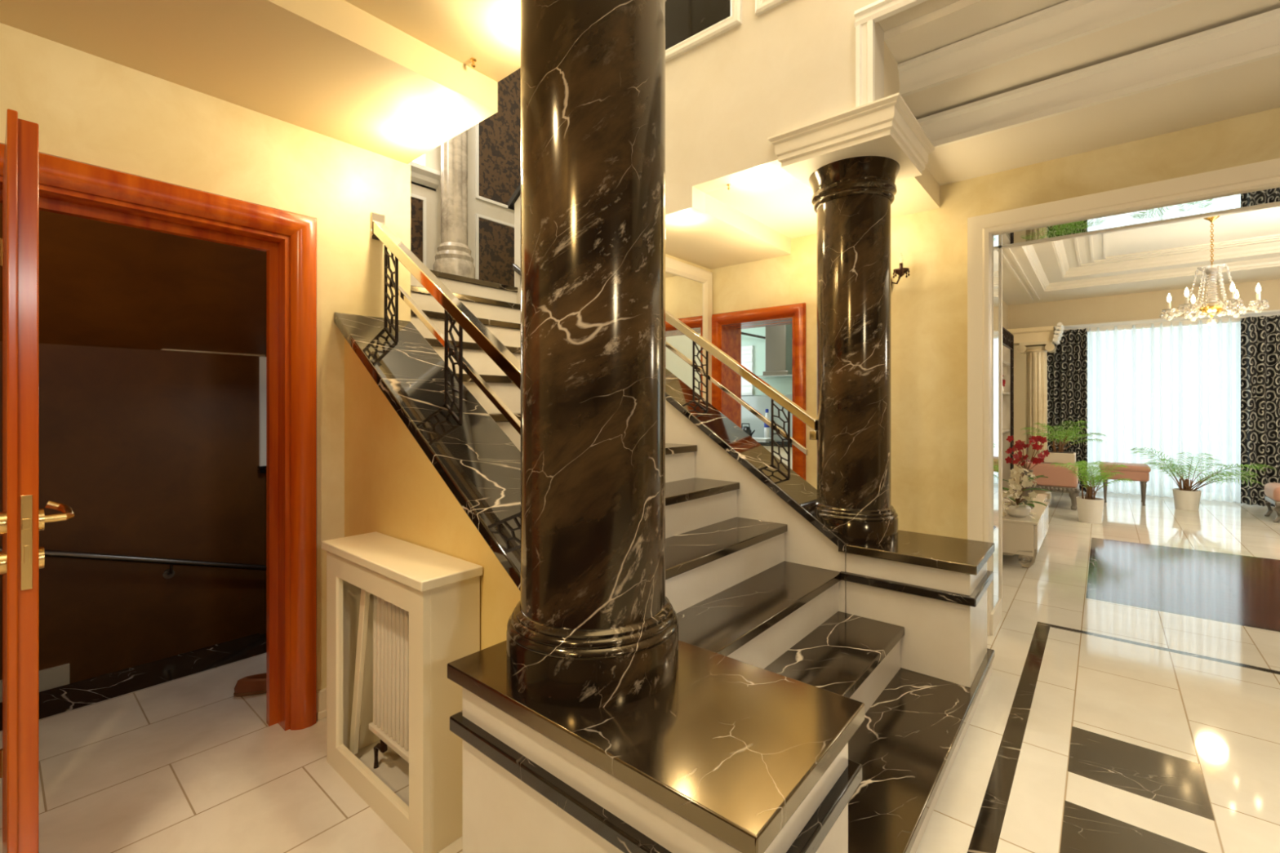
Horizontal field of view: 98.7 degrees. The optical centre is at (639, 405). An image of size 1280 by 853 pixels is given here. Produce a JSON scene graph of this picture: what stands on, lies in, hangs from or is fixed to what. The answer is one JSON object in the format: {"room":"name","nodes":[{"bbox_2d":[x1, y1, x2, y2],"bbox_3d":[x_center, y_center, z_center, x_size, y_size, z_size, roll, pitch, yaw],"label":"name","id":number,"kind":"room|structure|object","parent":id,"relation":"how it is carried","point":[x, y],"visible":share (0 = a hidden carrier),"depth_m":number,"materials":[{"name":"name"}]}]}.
{"room":"entrance hall","nodes":[
{"label":"entrance hall","id":0,"kind":"room"},
{"bbox_2d":[0,341,266,684],"bbox_3d":[-2.914,1.400,2.129,1.800,4.800,3.000,0,0,40],"label":"wall","id":1,"kind":"structure","parent":0,"point":[152,453],"depth_m":3.22,"materials":[{"name":"brown paint"}]},
{"bbox_2d":[0,662,69,702],"bbox_3d":[-3.702,1.500,2.261,0.025,0.200,1.885,0,0,40],"label":"baseboard","id":2,"kind":"structure","parent":1,"relation":"attached to","point":[57,676],"depth_m":2.93,"materials":[{"name":"beige paint"}]},
{"bbox_2d":[0,632,260,705],"bbox_3d":[-2.896,1.326,2.049,0.330,0.048,2.600,0,0,40],"label":"stair edge","id":3,"kind":"structure","parent":1,"relation":"attached to","point":[258,633],"depth_m":2.75,"materials":[{"name":"black stone"}]},
{"bbox_2d":[0,546,266,578],"bbox_3d":[-3.061,0.800,2.966,0.099,0.576,1.800,0,0,40],"label":"handrail","id":4,"kind":"object","parent":1,"relation":"attached to","point":[169,573],"visible":0.88,"depth_m":3.19,"materials":[{"name":"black metal"}]},
{"bbox_2d":[160,348,265,356],"bbox_3d":[-2.682,-0.364,3.474,0.020,0.072,0.535,0,0,40],"label":"trim","id":5,"kind":"structure","parent":1,"relation":"attached to","point":[206,352],"depth_m":3.47,"materials":[{"name":"beige paint"}]},
{"bbox_2d":[257,356,266,473],"bbox_3d":[-2.510,0.060,3.656,0.050,0.770,0.045,0,0,40],"label":"window","id":6,"kind":"structure","parent":1,"relation":"in","point":[262,359],"depth_m":3.65,"materials":[{"name":"beige"}]},
{"bbox_2d":[0,203,266,355],"bbox_3d":[-2.865,-0.765,2.187,1.800,0.870,2.850,0,0,40],"label":"ceiling","id":7,"kind":"structure","parent":0,"point":[102,284],"depth_m":2.81,"materials":[{"name":"brown paint"}]},
{"bbox_2d":[0,22,410,690],"bbox_3d":[-3.571,0.083,-0.203,0.200,2.435,7.486,0,0,40],"label":"wall","id":8,"kind":"structure","parent":0,"point":[86,108],"depth_m":2.12,"materials":[{"name":"beige paint"}]},
{"bbox_2d":[0,142,316,730],"bbox_3d":[-1.729,0.264,1.964,0.264,2.073,0.974,0,0,40],"label":"door frame","id":9,"kind":"structure","parent":8,"relation":"in","point":[68,187],"depth_m":2.20,"materials":[{"name":"brown wood"}]},
{"bbox_2d":[0,109,74,852],"bbox_3d":[-1.624,0.316,1.436,0.634,1.945,0.175,0,0,40],"label":"door","id":10,"kind":"structure","parent":9,"relation":"attached to","point":[22,519],"depth_m":1.24,"materials":[{"name":"brown wood"}]},
{"bbox_2d":[316,687,326,719],"bbox_3d":[-1.303,1.242,2.316,0.022,0.115,0.109,0,0,40],"label":"baseboard","id":11,"kind":"structure","parent":8,"relation":"attached to","point":[321,694],"depth_m":2.28,"materials":[{"name":"beige paint"}]},
{"bbox_2d":[0,0,520,164],"bbox_3d":[-1.956,-1.292,0.387,1.910,0.315,4.470,0,0,40],"label":"ceiling","id":12,"kind":"structure","parent":0,"point":[365,74],"depth_m":1.81,"materials":[{"name":"beige paint"}]},
{"bbox_2d":[470,57,476,68],"bbox_3d":[-0.602,-1.236,1.986,0.022,0.029,0.022,0,0,40],"label":"ceiling sensor","id":13,"kind":"object","parent":12,"relation":"attached to","point":[473,60],"visible":1,"depth_m":1.98,"materials":[{"name":"gold metal"}]},
{"bbox_2d":[410,125,514,270],"bbox_3d":[-1.663,-2.500,4.737,1.650,3.600,4.100,0,0,40],"label":"wall","id":14,"kind":"structure","parent":0,"point":[432,159],"depth_m":5.66,"materials":[{"name":"paint"}]},
{"bbox_2d":[410,197,422,262],"bbox_3d":[-2.313,-1.512,5.004,0.012,0.905,0.710,0,0,40],"label":"panel","id":15,"kind":"object","parent":14,"relation":"attached to","point":[416,205],"visible":0.21,"depth_m":5.22,"materials":[{"name":"brown stone"}]},
{"bbox_2d":[408,161,440,190],"bbox_3d":[-2.257,-2.180,4.995,0.110,0.160,0.930,0,0,40],"label":"crown molding","id":16,"kind":"structure","parent":14,"relation":"attached to","point":[422,175],"depth_m":5.23,"materials":[{"name":"white paint"}]},
{"bbox_2d":[410,123,514,279],"bbox_3d":[-1.898,-2.465,5.491,0.020,2.870,2.050,0,0,40],"label":"trim","id":17,"kind":"structure","parent":14,"relation":"attached to","point":[477,216],"depth_m":5.72,"materials":[{"name":"white paint"}]},
{"bbox_2d":[479,217,514,286],"bbox_3d":[-1.482,-1.512,5.990,0.012,0.905,0.650,0,0,40],"label":"panel","id":18,"kind":"object","parent":14,"relation":"attached to","point":[496,241],"visible":0.43,"depth_m":5.91,"materials":[{"name":"brown stone"}]},
{"bbox_2d":[479,67,520,205],"bbox_3d":[-1.476,-3.030,5.998,0.012,1.680,0.670,0,0,40],"label":"panel","id":19,"kind":"object","parent":14,"relation":"attached to","point":[500,134],"visible":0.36,"depth_m":5.97,"materials":[{"name":"brown stone"}]},
{"bbox_2d":[514,195,520,286],"bbox_3d":[-0.554,-1.630,4.051,1.070,1.460,0.100,0,0,40],"label":"wall","id":20,"kind":"structure","parent":0,"point":[517,204],"depth_m":4.33,"materials":[{"name":"white paint"}]},
{"bbox_2d":[507,182,520,210],"bbox_3d":[-0.574,-1.992,4.067,1.120,0.845,0.150,0,0,40],"label":"cap","id":21,"kind":"object","parent":20,"relation":"on","point":[517,193],"visible":0.14,"depth_m":4.33,"materials":[{"name":"black"}]},
{"bbox_2d":[0,485,1279,852],"bbox_3d":[2.261,1.300,1.364,12.300,0.001,17.600,0,0,40],"label":"floor","id":22,"kind":"structure","parent":0,"point":[1129,702],"depth_m":2.17,"materials":[{"name":"white tile"}]},
{"bbox_2d":[233,672,266,696],"bbox_3d":[-1.705,1.263,2.524,0.260,0.074,0.086,0,0,-28],"label":"loafer","id":23,"kind":"object","parent":22,"relation":"on","point":[255,684],"visible":0.51,"depth_m":2.47,"materials":[{"name":"brown leather"}]},
{"bbox_2d":[349,588,369,754],"bbox_3d":[-1.008,0.917,1.981,0.150,0.710,0.018,0,0,40],"label":"wooden slat","id":24,"kind":"object","parent":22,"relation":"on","point":[365,596],"visible":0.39,"depth_m":1.98,"materials":[{"name":"beige paint"}]},
{"bbox_2d":[368,595,408,768],"bbox_3d":[-0.780,0.944,1.859,0.480,0.712,0.063,0,0,40],"label":"radiator","id":25,"kind":"object","parent":22,"relation":"on","point":[390,723],"visible":0.27,"depth_m":1.90,"materials":[{"name":"beige metal"}]},
{"bbox_2d":[320,531,483,852],"bbox_3d":[-0.826,0.897,1.855,0.725,0.805,0.202,0,0,40],"label":"radiator cover","id":26,"kind":"object","parent":22,"relation":"on","point":[440,592],"visible":0.9,"depth_m":1.66,"materials":[{"name":"beige paint"}]},
{"bbox_2d":[447,640,864,852],"bbox_3d":[0.002,0.985,1.333,0.895,0.631,0.506,0,0,40],"label":"pedestal","id":27,"kind":"object","parent":22,"relation":"on","point":[731,755],"visible":0.75,"depth_m":1.15,"materials":[{"name":"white stone"}]},
{"bbox_2d":[506,0,678,708],"bbox_3d":[-0.121,-0.295,1.436,0.458,1.929,0.458,0,0,40],"label":"marble column","id":28,"kind":"structure","parent":27,"relation":"on","point":[593,624],"depth_m":1.27,"materials":[{"name":"black stone"}]},
{"bbox_2d":[333,263,995,852],"bbox_3d":[-0.583,0.092,3.503,4.593,2.416,3.115,0,0,40],"label":"staircase","id":29,"kind":"structure","parent":22,"relation":"on","point":[753,566],"depth_m":2.22,"materials":[{"name":"black stone"}]},
{"bbox_2d":[370,212,520,435],"bbox_3d":[-0.670,-0.227,2.043,1.335,1.272,0.060,0,0,40],"label":"balustrade","id":30,"kind":"object","parent":29,"relation":"on","point":[500,354],"visible":0.68,"depth_m":2.08,"materials":[{"name":"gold metal"}]},
{"bbox_2d":[433,129,475,279],"bbox_3d":[-1.766,-2.465,5.229,0.400,3.070,0.400,0,0,40],"label":"column","id":31,"kind":"structure","parent":29,"relation":"on","point":[453,256],"depth_m":5.13,"materials":[{"name":"grey stone"}]},
{"bbox_2d":[665,310,817,479],"bbox_3d":[0.439,-0.229,3.358,1.337,1.269,0.060,0,0,40],"label":"balustrade","id":32,"kind":"object","parent":29,"relation":"on","point":[786,403],"visible":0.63,"depth_m":3.18,"materials":[{"name":"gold metal"}]},
{"bbox_2d":[838,529,995,687],"bbox_3d":[1.345,0.933,2.674,0.581,0.529,0.503,0,0,40],"label":"pedestal","id":33,"kind":"object","parent":29,"relation":"on","point":[934,587],"visible":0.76,"depth_m":2.47,"materials":[{"name":"white paint"}]},
{"bbox_2d":[808,155,899,543],"bbox_3d":[1.114,-0.269,2.873,0.444,1.875,0.444,0,0,40],"label":"marble column","id":34,"kind":"structure","parent":33,"relation":"on","point":[852,198],"depth_m":2.71,"materials":[{"name":"black stone"}]},
{"bbox_2d":[767,93,934,190],"bbox_3d":[1.094,-1.278,2.824,0.620,0.146,0.662,0,0,40],"label":"column capital","id":35,"kind":"object","parent":34,"relation":"on","point":[886,127],"visible":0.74,"depth_m":2.61,"materials":[{"name":"beige paint"}]},
{"bbox_2d":[757,440,792,470],"bbox_3d":[1.835,0.870,6.660,3.060,0.860,0.590,0,0,40],"label":"base cabinet","id":36,"kind":"object","parent":22,"relation":"on","point":[767,445],"depth_m":6.46,"materials":[{"name":"beige paint"}]},
{"bbox_2d":[741,422,755,437],"bbox_3d":[1.355,0.332,7.021,0.169,0.216,0.196,0,0,-13],"label":"kettle","id":37,"kind":"object","parent":36,"relation":"on","point":[747,429],"visible":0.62,"depth_m":6.98,"materials":[{"name":"black metal"}]},
{"bbox_2d":[752,437,771,442],"bbox_3d":[1.471,0.421,6.803,0.300,0.038,0.200,0,0,40],"label":"serving tray","id":38,"kind":"object","parent":36,"relation":"on","point":[757,439],"visible":0.5,"depth_m":6.71,"materials":[{"name":"white plastic"}]},
{"bbox_2d":[764,408,769,438],"bbox_3d":[1.643,0.240,7.116,0.072,0.400,0.072,0,0,40],"label":"soap bottle","id":39,"kind":"object","parent":36,"relation":"on","point":[766,428],"visible":0.82,"depth_m":7.09,"materials":[{"name":"white plastic"}]},
{"bbox_2d":[757,440,792,447],"bbox_3d":[1.835,0.460,6.660,3.060,0.040,0.590,0,0,40],"label":"countertop","id":40,"kind":"structure","parent":36,"relation":"on","point":[762,443],"depth_m":6.51,"materials":[{"name":"black stone"}]},
{"bbox_2d":[768,440,787,443],"bbox_3d":[1.876,0.430,6.632,0.480,0.019,0.440,0,0,40],"label":"cooktop","id":41,"kind":"object","parent":36,"relation":"in","point":[777,441],"visible":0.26,"depth_m":6.57,"materials":[{"name":"black glass"}]},
{"bbox_2d":[1002,326,1013,491],"bbox_3d":[4.540,0.157,7.061,0.240,2.286,1.862,0,0,40],"label":"display unit","id":42,"kind":"object","parent":22,"relation":"on","point":[1007,337],"visible":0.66,"depth_m":7.70,"materials":[{"name":"beige paint"}]},
{"bbox_2d":[1002,375,1005,391],"bbox_3d":[4.805,-0.305,7.339,0.126,0.250,0.252,0,0,40],"label":"flowers","id":43,"kind":"object","parent":42,"relation":"on","point":[1003,380],"visible":0.13,"depth_m":7.32,"materials":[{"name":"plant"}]},
{"bbox_2d":[1002,360,1010,366],"bbox_3d":[4.544,-0.565,7.058,0.190,0.030,1.790,0,0,40],"label":"shelf","id":44,"kind":"object","parent":42,"relation":"attached to","point":[1004,363],"depth_m":7.46,"materials":[{"name":"beige paint"}]},
{"bbox_2d":[1002,391,1010,395],"bbox_3d":[4.544,-0.165,7.058,0.190,0.030,1.790,0,0,40],"label":"shelf","id":45,"kind":"object","parent":42,"relation":"attached to","point":[1003,393],"depth_m":7.40,"materials":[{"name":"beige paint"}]},
{"bbox_2d":[1002,428,1010,433],"bbox_3d":[4.544,0.335,7.058,0.190,0.030,1.790,0,0,40],"label":"shelf","id":46,"kind":"object","parent":42,"relation":"attached to","point":[1004,430],"depth_m":7.47,"materials":[{"name":"beige paint"}]},
{"bbox_2d":[1002,497,1049,568],"bbox_3d":[3.237,1.113,5.054,0.775,0.375,1.220,0,0,40],"label":"base cabinet","id":47,"kind":"object","parent":22,"relation":"on","point":[1024,536],"visible":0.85,"depth_m":4.45,"materials":[{"name":"beige paint"}]},
{"bbox_2d":[1002,490,1048,502],"bbox_3d":[3.874,1.127,5.857,0.715,0.345,0.770,0,0,40],"label":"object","id":48,"kind":"object","parent":47,"relation":"on","point":[1040,497],"visible":0.05,"depth_m":5.77,"materials":[{"name":"beige paint"}]},
{"bbox_2d":[1002,468,1051,519],"bbox_3d":[3.152,0.725,4.575,0.438,0.412,0.310,0,0,40],"label":"orchid arrangement","id":49,"kind":"object","parent":47,"relation":"on","point":[1017,509],"visible":0.91,"depth_m":4.54,"materials":[{"name":"white plant"}]},
{"bbox_2d":[1004,504,1031,517],"bbox_3d":[3.157,0.877,4.598,0.190,0.095,0.190,0,0,40],"label":"bowl","id":50,"kind":"object","parent":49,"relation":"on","point":[1015,510],"depth_m":4.53,"materials":[{"name":"white ceramic"}]},
{"bbox_2d":[1004,433,1049,509],"bbox_3d":[3.480,0.583,4.956,0.335,0.684,0.302,0,0,40],"label":"flower vase","id":51,"kind":"object","parent":47,"relation":"on","point":[1019,457],"visible":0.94,"depth_m":4.94,"materials":[{"name":"red plant"}]},
{"bbox_2d":[1017,341,1056,499],"bbox_3d":[5.633,0.205,7.807,0.430,2.190,0.360,0,0,40],"label":"fluted column","id":52,"kind":"structure","parent":22,"relation":"on","point":[1036,353],"depth_m":7.71,"materials":[{"name":"beige stone"}]},
{"bbox_2d":[1007,325,1055,345],"bbox_3d":[5.530,-0.990,7.894,0.680,0.200,0.440,0,0,40],"label":"entablature","id":53,"kind":"object","parent":52,"relation":"on","point":[1040,334],"visible":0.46,"depth_m":7.69,"materials":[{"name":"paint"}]},
{"bbox_2d":[1052,322,1064,344],"bbox_3d":[5.824,-1.000,7.647,0.108,0.259,0.480,0,0,40],"label":"finial","id":54,"kind":"object","parent":52,"relation":"attached to","point":[1059,331],"depth_m":7.47,"materials":[{"name":"white paint"}]},
{"bbox_2d":[1021,459,1079,510],"bbox_3d":[5.382,1.020,7.195,0.595,0.560,0.601,0,0,40],"label":"bench","id":55,"kind":"object","parent":22,"relation":"on","point":[1060,479],"visible":0.56,"depth_m":6.94,"materials":[{"name":"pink fabric"}]},
{"bbox_2d":[1022,420,1106,464],"bbox_3d":[5.398,0.457,7.046,0.955,0.555,0.746,0,0,19],"label":"palm","id":56,"kind":"object","parent":55,"relation":"on","point":[1060,456],"visible":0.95,"depth_m":6.99,"materials":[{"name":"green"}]},
{"bbox_2d":[1047,328,1087,492],"bbox_3d":[6.475,0.068,8.379,0.540,2.435,0.147,0,0,40],"label":"curtain","id":57,"kind":"object","parent":22,"relation":"on","point":[1067,366],"visible":0.54,"depth_m":8.34,"materials":[{"name":"black fabric"}]},
{"bbox_2d":[1051,460,1133,524],"bbox_3d":[4.996,0.963,6.111,0.680,0.674,0.654,0,0,4],"label":"potted palm","id":58,"kind":"object","parent":22,"relation":"on","point":[1090,508],"visible":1,"depth_m":6.09,"materials":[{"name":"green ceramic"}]},
{"bbox_2d":[1075,496,1104,524],"bbox_3d":[5.038,1.167,6.151,0.244,0.265,0.244,0,0,40],"label":"pot","id":59,"kind":"object","parent":58,"relation":"on","point":[1090,508],"depth_m":6.07,"materials":[{"name":"white ceramic"}]},
{"bbox_2d":[967,158,1279,635],"bbox_3d":[3.162,0.107,2.106,3.320,2.385,0.024,0,0,40],"label":"trim","id":60,"kind":"structure","parent":22,"relation":"on","point":[1265,173],"depth_m":3.10,"materials":[{"name":"beige paint"}]},
{"bbox_2d":[1098,462,1151,506],"bbox_3d":[6.524,1.042,7.410,0.515,0.515,0.490,0,0,40],"label":"stool","id":61,"kind":"object","parent":22,"relation":"on","point":[1135,472],"visible":0.73,"depth_m":7.21,"materials":[{"name":"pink fabric"}]},
{"bbox_2d":[1098,462,1151,472],"bbox_3d":[6.524,0.828,7.410,0.515,0.085,0.490,0,0,40],"label":"cushion","id":62,"kind":"object","parent":61,"relation":"on","point":[1132,468],"depth_m":7.25,"materials":[{"name":"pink fabric"}]},
{"bbox_2d":[1129,447,1275,511],"bbox_3d":[6.872,0.926,6.794,1.270,0.747,1.385,0,0,40],"label":"potted palm","id":63,"kind":"object","parent":22,"relation":"on","point":[1186,498],"visible":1,"depth_m":6.83,"materials":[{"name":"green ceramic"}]},
{"bbox_2d":[1172,488,1201,511],"bbox_3d":[6.864,1.177,6.901,0.260,0.245,0.260,0,0,40],"label":"pot","id":64,"kind":"object","parent":63,"relation":"on","point":[1184,499],"depth_m":6.82,"materials":[{"name":"white ceramic"}]},
{"bbox_2d":[1240,315,1279,506],"bbox_3d":[8.130,0.068,6.984,0.670,2.435,0.148,0,0,40],"label":"curtain","id":65,"kind":"object","parent":22,"relation":"on","point":[1260,335],"visible":0.92,"depth_m":7.09,"materials":[{"name":"black fabric"}]},
{"bbox_2d":[1263,482,1279,522],"bbox_3d":[7.464,0.826,6.100,0.650,0.952,0.550,0,0,40],"label":"armchair","id":66,"kind":"object","parent":22,"relation":"on","point":[1272,490],"visible":1,"depth_m":6.20,"materials":[{"name":"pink fabric"}]},
{"bbox_2d":[665,253,711,271],"bbox_3d":[0.148,0.083,4.178,0.160,2.435,1.180,0,0,40],"label":"wall","id":67,"kind":"structure","parent":0,"point":[666,255],"depth_m":4.33,"materials":[{"name":"beige paint"}]},
{"bbox_2d":[665,256,712,404],"bbox_3d":[0.236,-0.275,4.130,0.038,1.650,1.100,0,0,40],"label":"wall mirror","id":68,"kind":"object","parent":67,"relation":"attached to","point":[688,288],"visible":0.31,"depth_m":4.30,"materials":[{"name":"beige mirror"}]},
{"bbox_2d":[665,271,702,397],"bbox_3d":[0.225,-0.275,4.139,0.007,1.490,0.940,0,0,40],"label":"mirror glass","id":69,"kind":"object","parent":68,"relation":"attached to","point":[683,291],"depth_m":4.27,"materials":[{"name":"mirror"}]},
{"bbox_2d":[741,395,789,395],"bbox_3d":[1.139,-0.050,6.083,3.400,2.700,2.730,0,0,40],"label":"wall","id":70,"kind":"structure","parent":0,"point":[741,395],"depth_m":7.32,"materials":[{"name":"white"}]},
{"bbox_2d":[741,345,753,395],"bbox_3d":[1.351,-0.470,7.429,0.390,0.660,0.042,0,0,40],"label":"window blind","id":71,"kind":"object","parent":70,"relation":"attached to","point":[747,352],"visible":0.28,"depth_m":7.34,"materials":[{"name":"white plastic"}]},
{"bbox_2d":[741,332,765,338],"bbox_3d":[1.564,-0.885,7.091,0.708,0.201,0.023,0,0,18],"label":"wall rail","id":72,"kind":"object","parent":70,"relation":"attached to","point":[742,333],"visible":0.29,"depth_m":7.11,"materials":[{"name":"black"}]},
{"bbox_2d":[741,395,792,439],"bbox_3d":[2.214,0.155,6.746,2.590,0.570,0.030,0,0,40],"label":"backsplash","id":73,"kind":"structure","parent":70,"relation":"attached to","point":[760,403],"depth_m":7.25,"materials":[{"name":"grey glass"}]},
{"bbox_2d":[741,326,792,395],"bbox_3d":[2.216,-0.720,6.748,2.590,1.160,0.025,0,0,40],"label":"wall","id":74,"kind":"structure","parent":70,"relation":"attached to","point":[784,385],"depth_m":7.25,"materials":[{"name":"green"}]},
{"bbox_2d":[756,324,792,378],"bbox_3d":[1.717,-0.877,6.838,0.690,1.045,0.470,0,0,40],"label":"hood","id":75,"kind":"object","parent":70,"relation":"attached to","point":[779,339],"visible":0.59,"depth_m":6.77,"materials":[{"name":"silver metal"}]},
{"bbox_2d":[665,41,939,269],"bbox_3d":[0.793,-1.468,3.648,1.910,0.665,1.160,0,0,40],"label":"ceiling","id":76,"kind":"structure","parent":0,"point":[752,220],"depth_m":3.51,"materials":[{"name":"beige paint"}]},
{"bbox_2d":[665,0,959,224],"bbox_3d":[2.742,-2.715,1.158,7.700,3.170,0.135,0,0,40],"label":"wall","id":77,"kind":"structure","parent":0,"point":[791,65],"depth_m":2.88,"materials":[{"name":"paint"}]},
{"bbox_2d":[665,0,730,49],"bbox_3d":[-0.124,-2.815,3.475,1.610,1.450,0.014,0,0,40],"label":"wall panel","id":78,"kind":"object","parent":77,"relation":"attached to","point":[684,19],"visible":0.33,"depth_m":3.12,"materials":[{"name":"black stone"}]},
{"bbox_2d":[665,0,742,62],"bbox_3d":[-0.129,-2.815,3.470,1.730,1.570,0.030,0,0,40],"label":"trim","id":79,"kind":"structure","parent":77,"relation":"attached to","point":[735,20],"depth_m":3.03,"materials":[{"name":"white paint"}]},
{"bbox_2d":[755,0,788,16],"bbox_3d":[0.995,-2.815,2.522,1.030,1.570,0.030,0,0,40],"label":"trim","id":80,"kind":"structure","parent":77,"relation":"attached to","point":[762,6],"depth_m":2.81,"materials":[{"name":"white paint"}]},
{"bbox_2d":[853,0,927,107],"bbox_3d":[3.233,-1.583,0.632,5.870,0.455,0.036,0,0,40],"label":"trim","id":81,"kind":"structure","parent":77,"relation":"attached to","point":[866,17],"depth_m":2.48,"materials":[{"name":"white paint"}]},
{"bbox_2d":[711,107,1279,539],"bbox_3d":[2.559,-0.250,3.114,10.500,3.100,0.300,0,0,40],"label":"wall","id":82,"kind":"structure","parent":0,"point":[929,306],"depth_m":3.48,"materials":[{"name":"beige paint"}]},
{"bbox_2d":[711,302,805,479],"bbox_3d":[0.995,0.273,4.410,0.817,2.055,0.354,0,0,40],"label":"door frame","id":83,"kind":"structure","parent":82,"relation":"in","point":[726,327],"depth_m":4.36,"materials":[{"name":"brown wood"}]},
{"bbox_2d":[890,252,910,288],"bbox_3d":[1.592,-0.860,3.634,0.374,0.240,0.162,0,0,40],"label":"wall sconce","id":84,"kind":"object","parent":82,"relation":"attached to","point":[901,271],"visible":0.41,"depth_m":3.51,"materials":[{"name":"brown metal"}]},
{"bbox_2d":[990,203,1279,635],"bbox_3d":[3.282,0.161,2.255,3.088,2.278,0.360,0,0,40],"label":"trim","id":85,"kind":"structure","parent":82,"relation":"attached to","point":[996,615],"depth_m":3.28,"materials":[{"name":"beige paint"}]},
{"bbox_2d":[990,184,1279,613],"bbox_3d":[3.286,0.096,2.259,3.088,2.148,0.290,0,0,40],"label":"door frame","id":86,"kind":"structure","parent":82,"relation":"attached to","point":[1267,196],"depth_m":3.03,"materials":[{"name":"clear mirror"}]},
{"bbox_2d":[1002,300,1008,329],"bbox_3d":[3.833,-0.350,6.526,0.150,3.300,6.880,0,0,40],"label":"wall","id":87,"kind":"structure","parent":0,"point":[1005,307],"depth_m":8.80,"materials":[{"name":"paint"}]},
{"bbox_2d":[884,0,1279,186],"bbox_3d":[3.813,-1.645,1.102,5.990,0.510,1.160,0,0,40],"label":"ceiling","id":88,"kind":"structure","parent":0,"point":[1253,87],"depth_m":2.56,"materials":[{"name":"white paint"}]},
{"bbox_2d":[897,0,1189,97],"bbox_3d":[3.525,-1.642,0.916,5.790,0.144,0.055,0,0,40],"label":"trim","id":89,"kind":"structure","parent":88,"relation":"attached to","point":[1070,20],"depth_m":2.45,"materials":[{"name":"white paint"}]},
{"bbox_2d":[916,8,1279,148],"bbox_3d":[3.719,-1.470,1.145,5.790,0.160,0.055,0,0,40],"label":"trim","id":90,"kind":"structure","parent":88,"relation":"attached to","point":[1254,38],"depth_m":2.47,"materials":[{"name":"white paint"}]},
{"bbox_2d":[1002,206,1279,305],"bbox_3d":[6.245,-1.825,4.460,6.200,0.350,6.830,0,0,40],"label":"ceiling","id":91,"kind":"structure","parent":0,"point":[1263,222],"depth_m":6.53,"materials":[{"name":"beige paint"}]},
{"bbox_2d":[1002,233,1279,301],"bbox_3d":[6.481,-1.745,4.477,5.860,0.230,5.800,0,0,40],"label":"trim","id":92,"kind":"structure","parent":91,"relation":"attached to","point":[1028,251],"depth_m":6.79,"materials":[{"name":"beige paint"}]},
{"bbox_2d":[1160,215,1270,325],"bbox_3d":[5.546,-1.318,5.330,0.729,1.084,0.686,0,0,40],"label":"chandelier","id":93,"kind":"object","parent":91,"relation":"hanging from","point":[1212,306],"visible":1,"depth_m":5.30,"materials":[{"name":"gold metal"}]},
{"bbox_2d":[1008,279,1279,484],"bbox_3d":[8.372,-0.350,7.100,6.350,3.300,0.350,0,0,40],"label":"wall","id":94,"kind":"structure","parent":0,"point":[1144,305],"depth_m":8.21,"materials":[{"name":"paint"}]},
{"bbox_2d":[1087,318,1240,502],"bbox_3d":[7.375,0.058,7.817,1.640,2.455,0.129,0,0,40],"label":"sheer curtain","id":95,"kind":"object","parent":94,"relation":"hanging from","point":[1171,390],"visible":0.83,"depth_m":7.76,"materials":[{"name":"white fabric"}]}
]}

